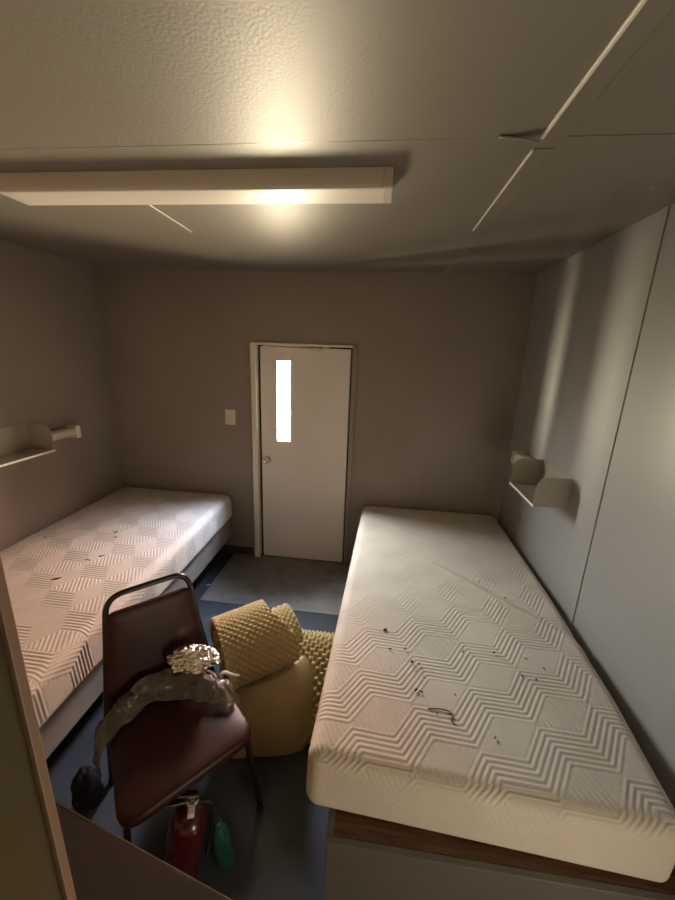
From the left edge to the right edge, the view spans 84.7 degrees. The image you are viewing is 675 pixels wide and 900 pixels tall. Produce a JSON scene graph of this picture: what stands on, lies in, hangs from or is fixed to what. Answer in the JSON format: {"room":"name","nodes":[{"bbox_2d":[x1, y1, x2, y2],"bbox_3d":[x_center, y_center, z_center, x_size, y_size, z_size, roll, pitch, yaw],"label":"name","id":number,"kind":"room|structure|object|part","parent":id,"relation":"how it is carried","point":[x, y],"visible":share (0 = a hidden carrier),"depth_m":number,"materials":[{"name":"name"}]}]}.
{"room":"dormitory","nodes":[
{"label":"dormitory","id":0,"kind":"room"},
{"bbox_2d":[0,629,63,899],"bbox_3d":[-1.363,0.528,0.513,2.217,2.636,0.006,4,15,6],"label":"wall partition","id":1,"kind":"structure","parent":0,"point":[28,869],"depth_m":0.33,"materials":[{"name":"beige paint"}]},
{"bbox_2d":[0,556,76,899],"bbox_3d":[-0.260,0.598,0.398,0.004,2.636,0.008,4,15,6],"label":"trim","id":2,"kind":"structure","parent":1,"relation":"attached to","point":[8,628],"depth_m":0.30,"materials":[{"name":"brown wood"}]},
{"bbox_2d":[0,239,123,550],"bbox_3d":[-2.425,0.265,1.361,0.100,2.636,4.621,4,15,6],"label":"wall","id":3,"kind":"structure","parent":0,"point":[55,372],"depth_m":2.83,"materials":[{"name":"beige paint"}]},
{"bbox_2d":[0,424,54,466],"bbox_3d":[-2.144,-0.039,2.449,0.194,0.189,0.410,4,15,6],"label":"wall shelf","id":4,"kind":"object","parent":3,"relation":"attached to","point":[18,443],"visible":1,"depth_m":2.59,"materials":[{"name":"beige paint"}]},
{"bbox_3d":[-2.238,-0.048,2.458,0.004,0.181,0.410,4,15,6],"label":"panel","id":5,"kind":"part","parent":4,"relation":"part of","materials":[{"name":"beige paint"}]},
{"bbox_3d":[-2.120,-0.093,2.643,0.186,0.181,0.004,4,15,6],"label":"panel","id":6,"kind":"part","parent":4,"relation":"part of","materials":[{"name":"beige paint"}]},
{"bbox_2d":[51,425,80,440],"bbox_3d":[-2.141,-0.121,2.870,0.102,0.098,0.270,4,15,6],"label":"wall light","id":7,"kind":"object","parent":3,"relation":"attached to","point":[72,431],"visible":0.71,"depth_m":2.89,"materials":[{"name":"beige paint"}]},
{"bbox_2d":[46,552,338,899],"bbox_3d":[-0.625,1.697,1.546,3.816,0.100,4.676,4,15,6],"label":"floor","id":8,"kind":"structure","parent":0,"point":[279,849],"depth_m":1.65,"materials":[{"name":"blue carpet"}]},
{"bbox_2d":[70,765,103,812],"bbox_3d":[-1.122,1.493,1.653,0.114,0.200,0.122,4,15,6],"label":"rag","id":9,"kind":"object","parent":8,"relation":"on","point":[87,787],"visible":1,"depth_m":1.62,"materials":[{"name":"black fabric"}]},
{"bbox_2d":[39,518,230,758],"bbox_3d":[-1.724,1.092,2.665,1.087,0.420,2.205,4,15,6],"label":"bed base","id":10,"kind":"object","parent":8,"relation":"on","point":[59,724],"visible":0.09,"depth_m":1.88,"materials":[{"name":"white wood"}]},
{"bbox_2d":[0,487,231,728],"bbox_3d":[-1.689,0.773,2.593,1.157,0.232,2.213,4,15,6],"label":"mattress","id":11,"kind":"object","parent":10,"relation":"on","point":[58,622],"visible":0.96,"depth_m":2.34,"materials":[{"name":"white fabric"}]},
{"bbox_2d":[55,801,231,899],"bbox_3d":[-0.536,1.433,0.894,0.760,0.750,0.319,7,16,18],"label":"desk","id":12,"kind":"object","parent":8,"relation":"on","point":[104,865],"visible":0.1,"depth_m":0.91,"materials":[{"name":"laminate"}]},
{"bbox_2d":[102,573,263,842],"bbox_3d":[-0.698,1.130,1.585,0.555,0.970,0.601,-10,19,-37],"label":"chair","id":13,"kind":"object","parent":8,"relation":"on","point":[170,745],"visible":0.84,"depth_m":1.58,"materials":[{"name":"brown leather"}]},
{"bbox_3d":[-1.036,1.392,1.684,0.090,0.371,0.025,15,20,41],"label":"leg","id":14,"kind":"part","parent":13,"relation":"part of","materials":[{"name":"black metal"}]},
{"bbox_3d":[-0.753,1.472,1.329,0.025,0.416,0.083,2,15,1],"label":"leg","id":15,"kind":"part","parent":13,"relation":"part of","materials":[{"name":"black metal"}]},
{"bbox_3d":[-0.835,0.907,1.713,0.457,0.455,0.104,-10,19,-37],"label":"backrest","id":16,"kind":"part","parent":13,"relation":"part of","materials":[{"name":"brown leather"}]},
{"bbox_3d":[-0.841,0.894,1.718,0.494,0.592,0.118,-10,19,-37],"label":"frame","id":17,"kind":"part","parent":13,"relation":"part of","materials":[{"name":"black metal"}]},
{"bbox_3d":[-0.687,1.204,1.586,0.479,0.025,0.432,-10,19,-37],"label":"seat frame","id":18,"kind":"part","parent":13,"relation":"part of","materials":[{"name":"black metal"}]},
{"bbox_2d":[94,668,239,765],"bbox_3d":[-0.742,1.107,1.623,0.574,0.208,0.242,-5,16,-25],"label":"plastic bag","id":19,"kind":"object","parent":13,"relation":"on","point":[216,690],"visible":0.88,"depth_m":1.62,"materials":[{"name":"brown"}]},
{"bbox_2d":[167,644,220,674],"bbox_3d":[-0.656,0.952,1.689,0.250,0.110,0.138,1,15,-5],"label":"foil wad","id":20,"kind":"object","parent":19,"relation":"on","point":[191,659],"visible":1,"depth_m":1.66,"materials":[{"name":"white metal"}]},
{"bbox_2d":[218,670,239,676],"bbox_3d":[-0.499,1.032,1.707,0.096,0.033,0.014,0,15,-7],"label":"paper scrap","id":21,"kind":"object","parent":19,"relation":"on","point":[224,671],"visible":1,"depth_m":1.70,"materials":[{"name":"white paper"}]},
{"bbox_3d":[-0.664,1.172,1.544,0.503,0.062,0.479,-10,19,-37],"label":"seat","id":22,"kind":"part","parent":13,"relation":"part of","materials":[{"name":"brown leather"}]},
{"bbox_3d":[-0.371,1.407,1.625,0.083,0.416,0.025,5,15,11],"label":"leg","id":23,"kind":"part","parent":13,"relation":"part of","materials":[{"name":"black metal"}]},
{"bbox_2d":[163,790,215,878],"bbox_3d":[-0.574,1.461,1.412,0.215,0.429,0.136,-4,16,-22],"label":"fire extinguisher","id":24,"kind":"object","parent":8,"relation":"on","point":[188,821],"visible":0.88,"depth_m":1.36,"materials":[{"name":"red metal"}]},
{"bbox_3d":[-0.572,1.303,1.373,0.100,0.017,0.023,9,11,-19],"label":"carry handle","id":25,"kind":"part","parent":24,"relation":"part of","materials":[{"name":"silver metal"}]},
{"bbox_3d":[-0.567,1.275,1.367,0.102,0.028,0.023,9,11,-19],"label":"lever","id":26,"kind":"part","parent":24,"relation":"part of","materials":[{"name":"silver metal"}]},
{"bbox_2d":[212,816,233,864],"bbox_3d":[-0.454,1.545,1.464,0.081,0.249,0.068,-6,17,-29],"label":"bottle","id":27,"kind":"object","parent":8,"relation":"on","point":[218,821],"visible":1,"depth_m":1.43,"materials":[{"name":"teal plastic"}]},
{"bbox_2d":[200,553,349,614],"bbox_3d":[-0.364,1.183,3.320,1.460,0.004,0.748,4,15,6],"label":"floor mat","id":28,"kind":"object","parent":8,"relation":"on","point":[313,586],"depth_m":3.28,"materials":[{"name":"grey carpet"}]},
{"bbox_2d":[230,629,334,758],"bbox_3d":[-0.316,1.323,2.153,0.575,0.329,0.727,4,15,6],"label":"topper","id":29,"kind":"object","parent":8,"relation":"on","point":[280,707],"visible":0.52,"depth_m":1.92,"materials":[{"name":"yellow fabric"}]},
{"bbox_2d":[210,599,302,691],"bbox_3d":[-0.448,1.037,2.072,0.438,0.282,0.421,-7,17,-30],"label":"topper","id":30,"kind":"object","parent":29,"relation":"on","point":[254,640],"visible":0.99,"depth_m":1.96,"materials":[{"name":"yellow fabric"}]},
{"bbox_2d":[324,808,674,899],"bbox_3d":[0.686,1.268,2.363,1.203,0.402,2.334,4,15,6],"label":"bed base","id":31,"kind":"object","parent":8,"relation":"on","point":[367,858],"visible":0.28,"depth_m":1.24,"materials":[{"name":"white wood"}]},
{"bbox_3d":[0.101,1.202,2.416,0.022,0.342,2.290,4,15,6],"label":"panel","id":32,"kind":"part","parent":31,"relation":"part of","materials":[{"name":"brown wood"}]},
{"bbox_2d":[306,506,674,881],"bbox_3d":[0.644,0.941,2.306,1.279,0.255,2.322,4,15,6],"label":"mattress","id":33,"kind":"object","parent":31,"relation":"on","point":[564,776],"visible":1,"depth_m":1.46,"materials":[{"name":"white fabric"}]},
{"bbox_2d":[428,708,456,725],"bbox_3d":[0.418,1.036,1.457,0.117,0.005,0.042,12,18,33],"label":"thread","id":34,"kind":"object","parent":33,"relation":"on","point":[428,708],"visible":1,"depth_m":1.47,"materials":[{"name":"brown"}]},
{"bbox_2d":[98,268,536,563],"bbox_3d":[-0.315,-0.191,3.369,3.616,2.636,0.045,4,15,6],"label":"wall","id":35,"kind":"structure","parent":0,"point":[178,340],"depth_m":3.21,"materials":[{"name":"beige paint"}]},
{"bbox_2d":[225,409,235,424],"bbox_3d":[-0.983,-0.300,3.389,0.096,0.140,0.017,4,15,6],"label":"light switch","id":36,"kind":"object","parent":35,"relation":"attached to","point":[230,419],"visible":1,"depth_m":3.39,"materials":[{"name":"beige plastic"}]},
{"bbox_2d":[218,545,252,554],"bbox_3d":[-1.502,0.976,3.786,1.321,0.085,0.012,4,15,6],"label":"baseboard","id":37,"kind":"structure","parent":35,"relation":"attached to","point":[226,548],"depth_m":3.73,"materials":[{"name":"brown plastic"}]},
{"bbox_2d":[250,342,357,564],"bbox_3d":[-0.327,0.094,3.408,0.926,2.064,0.115,4,15,6],"label":"door","id":38,"kind":"structure","parent":35,"relation":"in","point":[302,484],"depth_m":3.40,"materials":[{"name":"white paint"}]},
{"bbox_3d":[-0.654,0.093,3.422,0.060,0.060,0.068,4,15,6],"label":"knob","id":39,"kind":"part","parent":38,"relation":"part of","materials":[{"name":"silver metal"}]},
{"bbox_3d":[-0.352,1.079,3.702,0.837,0.010,0.049,4,15,6],"label":"sill","id":40,"kind":"part","parent":38,"relation":"part of","materials":[{"name":"brown rubber"}]},
{"bbox_2d":[419,273,447,509],"bbox_3d":[0.797,-0.114,3.229,0.040,2.636,0.004,4,15,6],"label":"trim","id":41,"kind":"structure","parent":35,"relation":"attached to","point":[445,275],"depth_m":3.12,"materials":[{"name":"beige paint"}]},
{"bbox_2d":[486,274,524,514],"bbox_3d":[1.378,-0.077,3.168,0.030,2.636,0.004,4,15,6],"label":"trim","id":42,"kind":"structure","parent":35,"relation":"attached to","point":[522,280],"depth_m":3.06,"materials":[{"name":"beige paint"}]},
{"bbox_2d":[0,0,674,273],"bbox_3d":[-0.530,-0.946,0.846,3.816,0.100,4.676,4,15,6],"label":"ceiling","id":43,"kind":"structure","parent":0,"point":[74,73],"depth_m":1.04,"materials":[{"name":"paint"}]},
{"bbox_2d":[149,205,191,231],"bbox_3d":[-0.851,-1.165,1.838,0.007,0.006,0.520,4,15,6],"label":"trim","id":44,"kind":"structure","parent":43,"relation":"attached to","point":[149,205],"depth_m":1.86,"materials":[{"name":"white"}]},
{"bbox_2d":[0,166,393,205],"bbox_3d":[-0.570,-1.022,1.447,1.560,0.064,0.162,4,15,6],"label":"ceiling light","id":45,"kind":"object","parent":43,"relation":"attached to","point":[338,185],"visible":1,"depth_m":1.40,"materials":[{"name":"beige plastic"}]},
{"bbox_2d":[0,137,532,149],"bbox_3d":[-0.855,-1.009,1.235,2.881,0.001,0.005,4,15,6],"label":"trim","id":46,"kind":"structure","parent":43,"relation":"attached to","point":[520,137],"depth_m":1.17,"materials":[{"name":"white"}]},
{"bbox_2d":[443,148,552,272],"bbox_3d":[0.743,-1.158,2.018,0.056,0.002,1.821,4,15,6],"label":"trim","id":47,"kind":"structure","parent":43,"relation":"attached to","point":[538,156],"depth_m":1.50,"materials":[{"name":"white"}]},
{"bbox_2d":[498,135,539,142],"bbox_3d":[0.531,-0.907,1.085,0.115,0.021,0.019,4,15,6],"label":"flake","id":48,"kind":"object","parent":43,"relation":"attached to","point":[500,136],"visible":1,"depth_m":1.08,"materials":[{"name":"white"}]},
{"bbox_2d":[540,0,674,138],"bbox_3d":[0.564,-0.770,0.535,0.056,0.005,1.125,4,15,6],"label":"trim","id":49,"kind":"structure","parent":43,"relation":"attached to","point":[653,12],"depth_m":0.79,"materials":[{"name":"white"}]},
{"bbox_2d":[569,134,674,136],"bbox_3d":[0.989,-0.891,1.043,0.635,0.002,0.005,4,15,6],"label":"trim","id":50,"kind":"structure","parent":43,"relation":"attached to","point":[634,134],"depth_m":1.06,"materials":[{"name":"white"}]},
{"bbox_2d":[498,203,674,809],"bbox_3d":[1.264,0.500,0.977,0.100,2.636,4.621,4,15,6],"label":"wall","id":51,"kind":"structure","parent":0,"point":[586,305],"depth_m":1.77,"materials":[{"name":"grey paint"}]},
{"bbox_2d":[510,450,534,462],"bbox_3d":[1.371,0.079,2.721,0.102,0.098,0.250,4,15,6],"label":"wall light","id":52,"kind":"object","parent":51,"relation":"attached to","point":[516,455],"visible":0.44,"depth_m":2.78,"materials":[{"name":"beige paint"}]},
{"bbox_2d":[509,458,572,508],"bbox_3d":[1.279,0.201,2.358,0.194,0.189,0.410,4,15,6],"label":"wall shelf","id":53,"kind":"object","parent":51,"relation":"attached to","point":[541,484],"visible":1,"depth_m":2.34,"materials":[{"name":"beige paint"}]},
{"bbox_3d":[1.303,0.146,2.553,0.186,0.181,0.004,4,15,6],"label":"panel","id":54,"kind":"part","parent":53,"relation":"part of","materials":[{"name":"beige paint"}]},
{"bbox_3d":[1.256,0.248,2.162,0.186,0.181,0.004,4,15,6],"label":"panel","id":55,"kind":"part","parent":53,"relation":"part of","materials":[{"name":"beige paint"}]},
{"bbox_3d":[1.373,0.203,2.348,0.004,0.181,0.410,4,15,6],"label":"panel","id":56,"kind":"part","parent":53,"relation":"part of","materials":[{"name":"beige paint"}]},
{"bbox_2d":[567,205,669,630],"bbox_3d":[1.319,0.265,1.872,0.006,2.636,0.037,4,15,6],"label":"trim","id":57,"kind":"structure","parent":51,"relation":"attached to","point":[665,211],"depth_m":1.74,"materials":[{"name":"grey paint"}]}
]}

